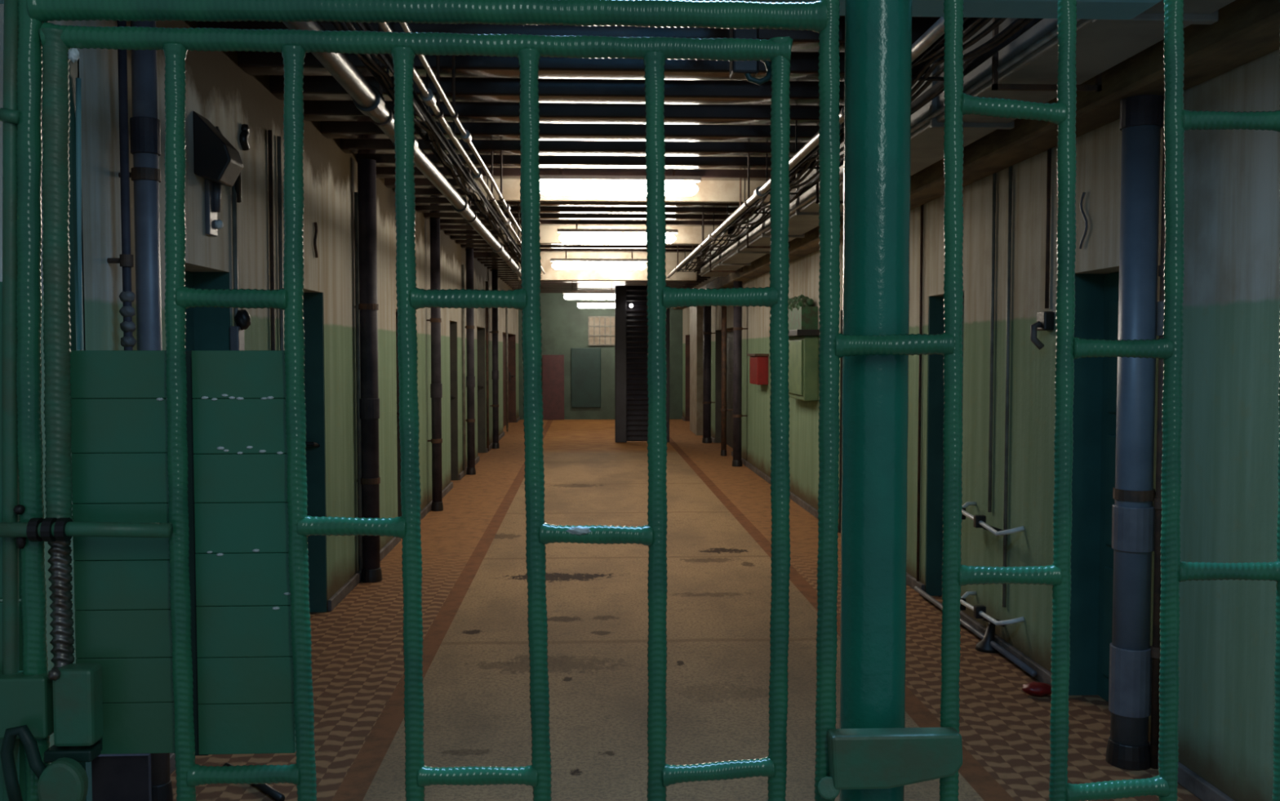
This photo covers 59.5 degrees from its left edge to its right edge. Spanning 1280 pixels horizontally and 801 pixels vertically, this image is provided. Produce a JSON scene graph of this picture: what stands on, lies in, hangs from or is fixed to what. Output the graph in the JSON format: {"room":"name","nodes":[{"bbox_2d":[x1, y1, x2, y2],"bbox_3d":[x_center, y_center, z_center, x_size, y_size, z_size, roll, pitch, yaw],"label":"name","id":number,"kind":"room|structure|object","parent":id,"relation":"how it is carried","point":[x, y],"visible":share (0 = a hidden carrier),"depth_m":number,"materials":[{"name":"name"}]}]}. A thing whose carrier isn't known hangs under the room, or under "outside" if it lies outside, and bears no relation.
{"room":"prison interior","nodes":[
{"label":"prison interior","id":0,"kind":"room"},
{"bbox_2d":[0,4,519,764],"bbox_3d":[-2.399,-0.572,13.391,0.350,3.150,25.200,0,3,-3],"label":"wall","id":1,"kind":"structure","parent":0,"point":[217,89],"depth_m":6.12,"materials":[{"name":"green paint"}]},
{"bbox_2d":[106,20,137,350],"bbox_3d":[-1.733,-0.142,3.757,0.087,3.150,0.053,0,3,-3],"label":"drain pipe","id":2,"kind":"object","parent":1,"relation":"attached to","point":[126,296],"visible":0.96,"depth_m":3.73,"materials":[{"name":"metal"}]},
{"bbox_2d":[118,20,173,800],"bbox_3d":[-1.712,-0.147,3.862,0.139,3.150,0.097,0,3,-3],"label":"drain pipe","id":3,"kind":"object","parent":1,"relation":"attached to","point":[144,124],"visible":0.47,"depth_m":3.81,"materials":[{"name":"metal"}]},
{"bbox_2d":[129,115,160,155],"bbox_3d":[-1.691,-0.901,3.830,0.096,0.120,0.096,0,3,-3],"label":"socket","id":4,"kind":"object","parent":3,"relation":"attached to","point":[144,131],"depth_m":3.79,"materials":[{"name":"paint"}]},
{"bbox_2d":[184,271,230,350],"bbox_3d":[-1.925,0.416,4.690,0.206,1.950,0.743,0,3,-3],"label":"door","id":5,"kind":"structure","parent":1,"relation":"in","point":[207,328],"depth_m":5.01,"materials":[{"name":"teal metal"}]},
{"bbox_2d":[204,178,223,236],"bbox_3d":[-1.797,-0.828,4.735,0.052,0.260,0.100,0,3,-3],"label":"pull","id":6,"kind":"object","parent":1,"relation":"attached to","point":[212,189],"visible":0.89,"depth_m":4.72,"materials":[{"name":"grey paint"}]},
{"bbox_2d":[212,182,221,212],"bbox_3d":[-1.794,-0.863,4.744,0.044,0.130,0.044,0,3,-3],"label":"switch","id":7,"kind":"object","parent":6,"relation":"attached to","point":[216,188],"depth_m":4.73,"materials":[{"name":"grey paint"}]},
{"bbox_2d":[192,111,243,202],"bbox_3d":[-1.759,-1.036,4.815,0.162,0.305,0.531,0,3,-3],"label":"lamp","id":8,"kind":"object","parent":1,"relation":"attached to","point":[216,160],"visible":1,"depth_m":4.55,"materials":[{"name":"black metal"}]},
{"bbox_2d":[231,182,238,325],"bbox_3d":[-1.823,-0.336,5.058,0.020,1.420,0.020,1,3,20],"label":"conduit","id":9,"kind":"object","parent":1,"relation":"attached to","point":[234,222],"visible":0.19,"depth_m":5.03,"materials":[{"name":"grey metal"}]},
{"bbox_2d":[229,309,250,350],"bbox_3d":[-1.796,-0.298,5.051,0.082,0.228,0.090,0,3,-3],"label":"bolt","id":10,"kind":"object","parent":1,"relation":"attached to","point":[242,318],"visible":0.91,"depth_m":5.02,"materials":[{"name":"grey paint"}]},
{"bbox_2d":[239,124,249,151],"bbox_3d":[-1.833,-1.220,5.186,0.040,0.125,0.075,0,3,-3],"label":"cable","id":11,"kind":"object","parent":1,"relation":"attached to","point":[245,132],"visible":1,"depth_m":5.18,"materials":[{"name":"black rubber"}]},
{"bbox_2d":[267,129,275,350],"bbox_3d":[-1.850,-0.012,5.661,0.022,2.680,0.022,0,3,-3],"label":"conduit","id":12,"kind":"object","parent":1,"relation":"attached to","point":[269,131],"visible":0.35,"depth_m":5.62,"materials":[{"name":"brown metal"}]},
{"bbox_2d":[276,136,284,350],"bbox_3d":[-1.858,-0.019,5.822,0.022,2.680,0.022,0,3,-3],"label":"conduit","id":13,"kind":"object","parent":1,"relation":"attached to","point":[278,138],"visible":0.35,"depth_m":5.78,"materials":[{"name":"grey metal"}]},
{"bbox_2d":[302,292,326,612],"bbox_3d":[-2.007,0.338,6.442,0.206,1.950,0.773,0,3,-3],"label":"door","id":14,"kind":"structure","parent":1,"relation":"in","point":[313,303],"depth_m":6.81,"materials":[{"name":"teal metal"}]},
{"bbox_2d":[313,222,318,257],"bbox_3d":[-1.895,-0.939,6.545,0.018,0.207,0.056,0,3,-3],"label":"cable","id":15,"kind":"object","parent":1,"relation":"attached to","point":[315,223],"visible":1,"depth_m":6.54,"materials":[{"name":"black rubber"}]},
{"bbox_2d":[169,416,519,773],"bbox_3d":[-2.210,0.968,13.418,0.025,0.070,25.100,0,3,-3],"label":"baseboard","id":16,"kind":"structure","parent":1,"relation":"attached to","point":[351,584],"depth_m":7.72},
{"bbox_2d":[354,191,362,573],"bbox_3d":[-1.935,-0.094,7.720,0.038,2.660,0.040,0,3,-3],"label":"conduit","id":17,"kind":"object","parent":1,"relation":"attached to","point":[356,193],"visible":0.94,"depth_m":7.70,"materials":[{"name":"black metal"}]},
{"bbox_2d":[356,159,382,582],"bbox_3d":[-1.871,-0.195,7.732,0.149,2.900,0.149,2,3,42],"label":"drain pipe","id":18,"kind":"object","parent":1,"relation":"attached to","point":[369,402],"visible":1,"depth_m":7.68,"materials":[{"name":"metal"}]},
{"bbox_2d":[359,398,379,418],"bbox_3d":[-1.871,0.055,7.743,0.140,0.140,0.140,0,3,-3],"label":"socket","id":19,"kind":"object","parent":18,"relation":"attached to","point":[369,408],"depth_m":7.68,"materials":[{"name":"paint"}]},
{"bbox_2d":[395,311,401,516],"bbox_3d":[-2.161,0.191,9.755,0.206,1.950,0.753,0,3,-3],"label":"door","id":20,"kind":"structure","parent":1,"relation":"in","point":[399,507],"depth_m":10.12,"materials":[{"name":"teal metal"}]},
{"bbox_2d":[426,218,443,511],"bbox_3d":[-2.044,-0.347,11.148,0.150,2.900,0.121,0,3,-3],"label":"drain pipe","id":21,"kind":"object","parent":1,"relation":"attached to","point":[436,385],"visible":1,"depth_m":11.11,"materials":[{"name":"metal"}]},
{"bbox_2d":[430,383,442,397],"bbox_3d":[-2.030,-0.097,11.160,0.115,0.140,0.115,0,3,-3],"label":"socket","id":22,"kind":"object","parent":21,"relation":"attached to","point":[436,389],"depth_m":11.11,"materials":[{"name":"paint"}]},
{"bbox_2d":[449,321,457,480],"bbox_3d":[-2.330,0.028,13.397,0.206,1.950,0.753,0,3,-3],"label":"door","id":23,"kind":"structure","parent":1,"relation":"in","point":[453,325],"depth_m":13.76,"materials":[{"name":"black metal"}]},
{"bbox_2d":[461,264,466,475],"bbox_3d":[-2.237,-0.384,14.211,0.038,2.660,0.040,0,3,-3],"label":"conduit","id":24,"kind":"object","parent":1,"relation":"attached to","point":[462,265],"visible":0.97,"depth_m":14.20,"materials":[{"name":"black metal"}]},
{"bbox_2d":[465,248,475,475],"bbox_3d":[-2.196,-0.492,14.409,0.150,2.900,0.121,0,3,-3],"label":"drain pipe","id":25,"kind":"object","parent":1,"relation":"attached to","point":[470,378],"visible":0.96,"depth_m":14.38,"materials":[{"name":"metal"}]},
{"bbox_2d":[466,376,475,386],"bbox_3d":[-2.181,-0.243,14.421,0.115,0.140,0.115,0,3,-3],"label":"socket","id":26,"kind":"object","parent":25,"relation":"attached to","point":[470,380],"depth_m":14.37,"materials":[{"name":"paint"}]},
{"bbox_2d":[476,328,485,453],"bbox_3d":[-2.491,-0.127,16.865,0.206,1.950,1.303,0,3,-3],"label":"door","id":27,"kind":"structure","parent":1,"relation":"in","point":[480,331],"depth_m":17.50,"materials":[{"name":"black metal"}]},
{"bbox_2d":[485,280,488,451],"bbox_3d":[-2.391,-0.532,17.540,0.038,2.660,0.040,0,3,-3],"label":"conduit","id":28,"kind":"object","parent":1,"relation":"attached to","point":[486,282],"visible":1,"depth_m":17.53,"materials":[{"name":"brown metal"}]},
{"bbox_2d":[489,270,499,448],"bbox_3d":[-2.375,-0.664,18.260,0.150,2.900,0.121,0,3,-3],"label":"drain pipe","id":29,"kind":"object","parent":1,"relation":"attached to","point":[495,372],"visible":1,"depth_m":18.23,"materials":[{"name":"metal"}]},
{"bbox_2d":[491,370,498,379],"bbox_3d":[-2.360,-0.414,18.272,0.115,0.140,0.115,0,3,-3],"label":"socket","id":30,"kind":"object","parent":29,"relation":"attached to","point":[495,374],"depth_m":18.22,"materials":[{"name":"paint"}]},
{"bbox_2d":[505,307,508,431],"bbox_3d":[-2.589,-0.722,21.797,0.038,2.660,0.040,0,3,-3],"label":"conduit","id":31,"kind":"object","parent":1,"relation":"attached to","point":[506,308],"visible":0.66,"depth_m":21.79,"materials":[{"name":"black metal"}]},
{"bbox_2d":[502,333,515,426],"bbox_3d":[-2.777,-0.400,23.002,0.206,1.950,3.803,0,3,-3],"label":"door","id":32,"kind":"structure","parent":1,"relation":"in","point":[511,338],"depth_m":24.86,"materials":[{"name":"black metal"}]},
{"bbox_2d":[197,15,984,293],"bbox_3d":[-0.326,-2.075,13.420,4.500,0.350,25.200,0,3,-3],"label":"ceiling","id":33,"kind":"structure","parent":0,"point":[592,113],"depth_m":6.32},
{"bbox_2d":[282,21,521,278],"bbox_3d":[-1.226,-1.602,8.439,0.104,0.651,13.300,0,3,-3],"label":"pipe","id":34,"kind":"object","parent":33,"relation":"hanging from","point":[366,98],"visible":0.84,"depth_m":4.49,"materials":[{"name":"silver metal"}]},
{"bbox_2d":[330,21,521,264],"bbox_3d":[-1.123,-1.639,8.492,0.082,0.582,12.801,0,3,-3],"label":"cable tray","id":35,"kind":"object","parent":33,"relation":"hanging from","point":[432,135],"visible":0.66,"depth_m":5.37,"materials":[{"name":"grey metal"}]},
{"bbox_2d":[377,22,541,275],"bbox_3d":[-1.036,-1.650,8.446,0.054,0.557,13.300,0,3,-3],"label":"conduit","id":36,"kind":"object","parent":33,"relation":"hanging from","point":[428,96],"visible":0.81,"depth_m":5.14,"materials":[{"name":"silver metal"}]},
{"bbox_2d":[399,22,545,274],"bbox_3d":[-0.981,-1.659,8.448,0.046,0.538,13.300,0,3,-3],"label":"conduit","id":37,"kind":"object","parent":33,"relation":"hanging from","point":[465,135],"visible":0.73,"depth_m":4.91,"materials":[{"name":"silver metal"}]},
{"bbox_2d":[0,0,1161,19],"bbox_3d":[-0.404,-1.151,1.854,2.570,0.965,0.120,0,3,-3],"label":"overhead beam","id":38,"kind":"structure","parent":33,"relation":"attached to","point":[1042,9],"depth_m":1.91,"materials":[{"name":"metal"}]},
{"bbox_2d":[562,280,614,299],"bbox_3d":[-0.896,-2.183,20.904,1.090,0.602,0.104,0,3,-3],"label":"ceiling lamp","id":39,"kind":"object","parent":33,"relation":"hanging from","point":[569,295],"visible":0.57,"depth_m":20.87,"materials":[{"name":"white"}]},
{"bbox_2d":[564,293,614,299],"bbox_3d":[-0.896,-1.934,20.916,1.050,0.104,0.104,0,3,-3],"label":"diffuser","id":40,"kind":"object","parent":39,"relation":"attached to","point":[567,296],"depth_m":20.87,"materials":[{"name":"white plastic"}]},
{"bbox_2d":[576,290,614,308],"bbox_3d":[-0.841,-2.331,24.508,1.090,0.627,0.104,0,3,-3],"label":"ceiling lamp","id":41,"kind":"object","parent":33,"relation":"hanging from","point":[584,304],"visible":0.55,"depth_m":24.47,"materials":[{"name":"white plastic"}]},
{"bbox_2d":[577,303,614,308],"bbox_3d":[-0.841,-2.069,24.520,1.050,0.104,0.104,0,3,-3],"label":"diffuser","id":42,"kind":"object","parent":41,"relation":"attached to","point":[580,305],"depth_m":24.47,"materials":[{"name":"white plastic"}]},
{"bbox_2d":[550,252,647,270],"bbox_3d":[-0.540,-1.971,14.818,1.290,0.482,0.104,0,3,-3],"label":"ceiling lamp","id":43,"kind":"object","parent":33,"relation":"hanging from","point":[632,264],"visible":0.79,"depth_m":14.78,"materials":[{"name":"white plastic"}]},
{"bbox_2d":[551,262,646,270],"bbox_3d":[-0.540,-1.782,14.826,1.250,0.104,0.104,0,3,-3],"label":"diffuser","id":44,"kind":"object","parent":43,"relation":"attached to","point":[556,265],"depth_m":14.78,"materials":[{"name":"white plastic"}]},
{"bbox_2d":[518,252,697,280],"bbox_3d":[-0.442,-1.857,15.379,2.450,0.420,0.100,0,3,-3],"label":"ceiling beam","id":45,"kind":"structure","parent":33,"relation":"attached to","point":[671,260],"depth_m":15.33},
{"bbox_2d":[556,219,677,243],"bbox_3d":[-0.231,-1.842,11.531,1.240,0.447,0.104,0,3,-3],"label":"ceiling lamp","id":46,"kind":"object","parent":33,"relation":"hanging from","point":[576,235],"visible":0.83,"depth_m":11.49,"materials":[{"name":"white"}]},
{"bbox_2d":[559,232,675,243],"bbox_3d":[-0.231,-1.671,11.539,1.200,0.104,0.104,0,3,-3],"label":"diffuser","id":47,"kind":"object","parent":46,"relation":"attached to","point":[566,237],"depth_m":11.49,"materials":[{"name":"white plastic"}]},
{"bbox_2d":[539,168,701,195],"bbox_3d":[-0.167,-1.724,8.333,1.240,0.397,0.104,0,3,-3],"label":"ceiling lamp","id":48,"kind":"object","parent":33,"relation":"hanging from","point":[551,184],"visible":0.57,"depth_m":8.29,"materials":[{"name":"white plastic"}]},
{"bbox_2d":[539,181,697,195],"bbox_3d":[-0.167,-1.578,8.339,1.200,0.104,0.104,0,3,-3],"label":"diffuser","id":49,"kind":"object","parent":48,"relation":"attached to","point":[547,188],"depth_m":8.30,"materials":[{"name":"white plastic"}]},
{"bbox_2d":[729,28,771,84],"bbox_3d":[0.428,-1.469,4.268,0.161,0.545,0.110,0,3,-3],"label":"ceiling fitting","id":50,"kind":"object","parent":33,"relation":"hanging from","point":[740,69],"visible":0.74,"depth_m":4.22,"materials":[{"name":"black metal"}]},
{"bbox_2d":[666,17,944,278],"bbox_3d":[0.690,-1.642,8.577,0.068,0.584,13.200,0,3,-3],"label":"pipe","id":51,"kind":"object","parent":33,"relation":"hanging from","point":[935,31],"visible":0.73,"depth_m":5.85,"materials":[{"name":"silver metal"}]},
{"bbox_2d":[681,38,938,266],"bbox_3d":[0.770,-1.679,8.579,0.040,0.510,13.200,0,3,-3],"label":"pipe","id":52,"kind":"object","parent":33,"relation":"hanging from","point":[938,38],"visible":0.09,"depth_m":8.58,"materials":[{"name":"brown metal"}]},
{"bbox_2d":[676,17,1042,272],"bbox_3d":[0.910,-1.673,8.585,0.240,0.522,12.801,0,3,-3],"label":"cable tray","id":53,"kind":"object","parent":33,"relation":"hanging from","point":[975,58],"visible":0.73,"depth_m":4.52,"materials":[{"name":"grey metal"}]},
{"bbox_2d":[698,0,1235,276],"bbox_3d":[1.292,-1.642,8.655,0.406,0.590,13.100,0,3,-3],"label":"air duct","id":54,"kind":"object","parent":33,"relation":"hanging from","point":[1025,69],"visible":0.55,"depth_m":4.16,"materials":[{"name":"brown metal"}]},
{"bbox_2d":[518,293,682,419],"bbox_3d":[-0.908,-1.135,26.011,3.800,3.150,0.100,0,3,-3],"label":"wall","id":55,"kind":"structure","parent":0,"point":[564,326],"depth_m":25.94,"materials":[{"name":"paint"}]},
{"bbox_2d":[571,347,600,407],"bbox_3d":[-1.251,-0.526,25.947,0.687,1.380,0.050,0,3,-3],"label":"door","id":56,"kind":"structure","parent":55,"relation":"in","point":[585,362],"depth_m":25.92,"materials":[{"name":"green metal"}]},
{"bbox_2d":[587,315,614,345],"bbox_3d":[-0.870,-1.610,25.909,0.660,0.677,0.065,0,3,-3],"label":"window","id":57,"kind":"structure","parent":55,"relation":"attached to","point":[601,329],"depth_m":25.90,"materials":[{"name":"beige glass"}]},
{"bbox_2d":[497,225,728,244],"bbox_3d":[-0.284,-1.796,11.982,2.450,0.240,0.100,0,3,-3],"label":"ceiling beam","id":58,"kind":"structure","parent":0,"point":[548,234],"depth_m":11.96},
{"bbox_2d":[465,178,770,203],"bbox_3d":[-0.136,-1.676,8.787,2.450,0.235,0.100,0,3,-3],"label":"ceiling beam","id":59,"kind":"structure","parent":0,"point":[708,191],"depth_m":8.77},
{"bbox_2d":[0,0,1279,800],"bbox_3d":[0.003,0.450,1.659,1.963,2.153,0.162,0,3,-2],"label":"partition","id":60,"kind":"object","parent":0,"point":[846,758],"visible":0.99,"depth_m":1.60,"materials":[{"name":"green metal"}]},
{"bbox_2d":[0,22,793,800],"bbox_3d":[-0.353,0.473,1.610,1.144,1.992,0.096,0,3,-3],"label":"gate","id":61,"kind":"object","parent":60,"relation":"attached to","point":[189,526],"visible":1,"depth_m":1.59,"materials":[{"name":"green metal"}]},
{"bbox_2d":[0,724,88,800],"bbox_3d":[-0.818,0.509,1.535,0.114,0.131,0.025,0,3,-3],"label":"padlock","id":62,"kind":"object","parent":61,"relation":"hanging from","point":[64,779],"visible":1,"depth_m":1.53,"materials":[{"name":"green metal"}]},
{"bbox_2d":[170,418,1201,800],"bbox_3d":[-0.271,1.100,12.362,4.500,0.100,27.600,0,3,-3],"label":"floor","id":63,"kind":"structure","parent":0,"point":[476,668],"depth_m":5.78,"materials":[{"name":"brown concrete"}]},
{"bbox_2d":[223,762,284,800],"bbox_3d":[-1.423,1.404,4.126,0.035,0.028,0.440,-3,4,-45],"label":"cable","id":64,"kind":"object","parent":63,"relation":"on","point":[265,788],"visible":0.52,"depth_m":4.02,"materials":[{"name":"black rubber"}]},
{"bbox_2d":[542,355,564,419],"bbox_3d":[-2.001,-0.302,25.857,0.500,1.500,0.060,0,3,-3],"label":"door","id":65,"kind":"structure","parent":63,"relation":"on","point":[553,366],"depth_m":25.83,"materials":[{"name":"red metal"}]},
{"bbox_2d":[614,285,669,442],"bbox_3d":[0.041,-0.632,19.505,0.948,2.725,0.258,0,3,-3],"label":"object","id":66,"kind":"object","parent":63,"relation":"on","point":[631,333],"visible":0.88,"depth_m":19.48,"materials":[{"name":"metal"}]},
{"bbox_2d":[839,0,911,800],"bbox_3d":[0.357,0.164,1.702,0.167,2.722,0.167,0,3,-3],"label":"post","id":67,"kind":"object","parent":63,"relation":"on","point":[877,173],"visible":0.91,"depth_m":1.65,"materials":[{"name":"teal metal"}]},
{"bbox_2d":[913,586,1037,676],"bbox_3d":[1.859,1.277,6.381,0.032,0.030,1.950,0,3,-3],"label":"pipe","id":68,"kind":"object","parent":63,"relation":"on","point":[1011,657],"visible":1,"depth_m":5.95,"materials":[{"name":"grey metal"}]},
{"bbox_2d":[974,622,999,653],"bbox_3d":[1.867,1.253,5.995,0.136,0.163,0.140,0,3,-3],"label":"stub","id":69,"kind":"object","parent":63,"relation":"on","point":[984,646],"visible":0.66,"depth_m":5.97,"materials":[{"name":"black metal"}]},
{"bbox_2d":[1022,680,1051,696],"bbox_3d":[1.847,1.340,5.203,0.152,0.062,0.103,0,3,-3],"label":"rag","id":70,"kind":"object","parent":63,"relation":"on","point":[1033,688],"visible":0.93,"depth_m":5.17,"materials":[{"name":"red fabric"}]},
{"bbox_2d":[689,306,703,435],"bbox_3d":[1.111,-0.650,21.768,0.160,2.560,1.400,0,3,-3],"label":"wall pillar","id":71,"kind":"structure","parent":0,"point":[695,313],"depth_m":21.13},
{"bbox_2d":[682,48,1279,800],"bbox_3d":[1.746,-0.581,13.583,0.350,3.150,25.200,0,3,-3],"label":"wall","id":72,"kind":"structure","parent":0,"point":[1229,446],"depth_m":4.13,"materials":[{"name":"green paint"}]},
{"bbox_2d":[684,334,689,421],"bbox_3d":[1.187,-0.453,24.185,0.206,1.950,2.400,0,3,-3],"label":"door","id":73,"kind":"structure","parent":72,"relation":"in","point":[687,336],"depth_m":25.37,"materials":[{"name":"black metal"}]},
{"bbox_2d":[702,306,715,443],"bbox_3d":[1.178,-0.544,19.373,0.207,2.560,0.170,2,3,31],"label":"drain pipe","id":74,"kind":"object","parent":72,"relation":"attached to","point":[707,332],"visible":0.95,"depth_m":19.33,"materials":[{"name":"metal"}]},
{"bbox_2d":[715,328,733,448],"bbox_3d":[1.465,-0.186,18.197,0.206,1.950,2.400,0,3,-3],"label":"door","id":75,"kind":"structure","parent":72,"relation":"in","point":[718,334],"depth_m":18.96,"materials":[{"name":"black metal"}]},
{"bbox_2d":[720,287,733,456],"bbox_3d":[1.319,-0.438,16.993,0.189,2.560,0.097,0,3,-3],"label":"drain pipe","id":76,"kind":"object","parent":72,"relation":"attached to","point":[723,397],"visible":0.92,"depth_m":16.97,"materials":[{"name":"brown metal"}]},
{"bbox_2d":[732,280,747,466],"bbox_3d":[1.378,-0.369,15.450,0.213,2.560,0.146,0,3,-3],"label":"drain pipe","id":77,"kind":"object","parent":72,"relation":"attached to","point":[737,415],"visible":0.98,"depth_m":15.41,"materials":[{"name":"metal"}]},
{"bbox_2d":[746,353,768,384],"bbox_3d":[1.468,-0.394,13.975,0.170,0.380,0.670,0,3,-3],"label":"box","id":78,"kind":"object","parent":72,"relation":"attached to","point":[758,363],"visible":1,"depth_m":13.67,"materials":[{"name":"red paint"}]},
{"bbox_2d":[787,294,819,400],"bbox_3d":[1.570,-0.537,11.237,0.220,1.031,1.230,0,3,-3],"label":"electrical box","id":79,"kind":"object","parent":72,"relation":"attached to","point":[803,361],"visible":0.92,"depth_m":10.72,"materials":[{"name":"green paint"}]},
{"bbox_2d":[788,328,819,337],"bbox_3d":[1.570,-0.671,11.231,0.220,0.059,1.230,0,3,-3],"label":"shelf","id":80,"kind":"object","parent":79,"relation":"attached to","point":[793,332],"depth_m":10.62,"materials":[{"name":"black metal"}]},
{"bbox_2d":[839,310,842,533],"bbox_3d":[1.871,0.203,9.465,0.206,1.950,0.700,0,3,-3],"label":"door","id":81,"kind":"structure","parent":72,"relation":"in","point":[841,371],"depth_m":9.80,"materials":[{"name":"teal metal"}]},
{"bbox_2d":[916,204,923,581],"bbox_3d":[1.847,-0.019,7.388,0.020,2.540,0.020,0,3,-3],"label":"conduit","id":82,"kind":"object","parent":72,"relation":"attached to","point":[922,206],"visible":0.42,"depth_m":7.38,"materials":[{"name":"brown metal"}]},
{"bbox_2d":[925,294,964,595],"bbox_3d":[1.988,0.316,6.946,0.206,1.950,0.690,0,3,-3],"label":"door","id":83,"kind":"structure","parent":72,"relation":"in","point":[935,485],"depth_m":7.28,"materials":[{"name":"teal metal"}]},
{"bbox_2d":[681,416,1234,800],"bbox_3d":[1.561,0.960,13.593,0.025,0.070,25.100,0,3,-3],"label":"baseboard","id":84,"kind":"structure","parent":72,"relation":"attached to","point":[1188,779],"depth_m":5.47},
{"bbox_2d":[673,0,1279,309],"bbox_3d":[1.441,-1.659,13.972,0.220,0.170,24.100,0,3,-3],"label":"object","id":85,"kind":"object","parent":72,"relation":"attached to","point":[1244,32],"visible":0.52,"depth_m":4.27,"materials":[{"name":"brown paint"}]},
{"bbox_2d":[987,172,996,512],"bbox_3d":[1.907,-0.311,6.066,0.018,1.840,0.018,1,3,20],"label":"conduit","id":86,"kind":"object","parent":72,"relation":"attached to","point":[993,206],"visible":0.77,"depth_m":6.06,"materials":[{"name":"grey metal"}]},
{"bbox_2d":[960,591,1024,626],"bbox_3d":[1.859,1.136,6.016,0.143,0.118,0.730,0,3,-3],"label":"bracket","id":87,"kind":"object","parent":72,"relation":"attached to","point":[980,611],"visible":0.86,"depth_m":5.97,"materials":[{"name":"silver metal"}]},
{"bbox_2d":[961,501,1024,536],"bbox_3d":[1.858,0.650,6.013,0.143,0.122,0.732,0,3,-3],"label":"bracket","id":88,"kind":"object","parent":72,"relation":"attached to","point":[980,521],"visible":0.82,"depth_m":5.96,"materials":[{"name":"silver metal"}]},
{"bbox_2d":[1002,165,1012,607],"bbox_3d":[1.918,-0.066,5.847,0.020,2.310,0.020,0,3,-3],"label":"conduit","id":89,"kind":"object","parent":72,"relation":"attached to","point":[1010,179],"visible":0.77,"depth_m":5.84,"materials":[{"name":"black metal"}]},
{"bbox_2d":[1030,311,1053,349],"bbox_3d":[1.907,-0.332,5.333,0.094,0.181,0.100,0,3,-3],"label":"wall socket","id":90,"kind":"object","parent":72,"relation":"attached to","point":[1045,319],"visible":1,"depth_m":5.32,"materials":[{"name":"grey plastic"}]},
{"bbox_2d":[1044,148,1051,308],"bbox_3d":[1.941,-0.818,5.326,0.018,0.760,0.018,1,3,20],"label":"conduit","id":91,"kind":"object","parent":72,"relation":"attached to","point":[1049,151],"visible":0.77,"depth_m":5.32,"materials":[{"name":"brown metal"}]},
{"bbox_2d":[1079,191,1088,248],"bbox_3d":[1.959,-0.796,4.946,0.012,0.248,0.071,0,3,-3],"label":"cable","id":92,"kind":"object","parent":72,"relation":"attached to","point":[1083,193],"visible":1,"depth_m":4.95,"materials":[{"name":"black rubber"}]},
{"bbox_2d":[1068,271,1119,702],"bbox_3d":[2.087,0.411,4.815,0.206,1.950,0.720,0,3,-3],"label":"door","id":93,"kind":"structure","parent":72,"relation":"in","point":[1096,295],"depth_m":5.15,"materials":[{"name":"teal metal"}]},
{"bbox_2d":[1106,94,1164,770],"bbox_3d":[1.898,0.119,4.293,0.164,2.580,0.164,2,3,42],"label":"drain pipe","id":94,"kind":"object","parent":72,"relation":"attached to","point":[1141,117],"visible":0.98,"depth_m":4.24,"materials":[{"name":"blue metal"}]},
{"bbox_2d":[1108,642,1151,718],"bbox_3d":[1.898,1.078,4.336,0.152,0.260,0.152,0,3,-3],"label":"socket","id":95,"kind":"object","parent":94,"relation":"attached to","point":[1130,691],"depth_m":4.27,"materials":[{"name":"grey paint"}]},
{"bbox_2d":[1111,503,1155,552],"bbox_3d":[1.898,0.488,4.310,0.152,0.170,0.152,0,3,-3],"label":"socket","id":96,"kind":"object","parent":94,"relation":"attached to","point":[1133,525],"depth_m":4.25,"materials":[{"name":"grey paint"}]},
{"bbox_2d":[1119,94,1164,130],"bbox_3d":[1.898,-1.090,4.240,0.152,0.120,0.152,0,3,-3],"label":"socket","id":97,"kind":"object","parent":94,"relation":"attached to","point":[1142,112],"depth_m":4.18,"materials":[{"name":"paint"}]},
{"bbox_2d":[1150,96,1164,768],"bbox_3d":[1.979,0.121,4.243,0.054,2.580,0.048,0,3,-3],"label":"drain pipe","id":98,"kind":"object","parent":72,"relation":"attached to","point":[1155,647],"visible":0.42,"depth_m":4.25,"materials":[{"name":"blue metal"}]},
{"bbox_2d":[1156,301,1164,336],"bbox_3d":[1.976,-0.308,4.224,0.048,0.130,0.048,0,3,-3],"label":"socket","id":99,"kind":"object","parent":98,"relation":"attached to","point":[1160,311],"depth_m":4.21,"materials":[{"name":"grey plastic"}]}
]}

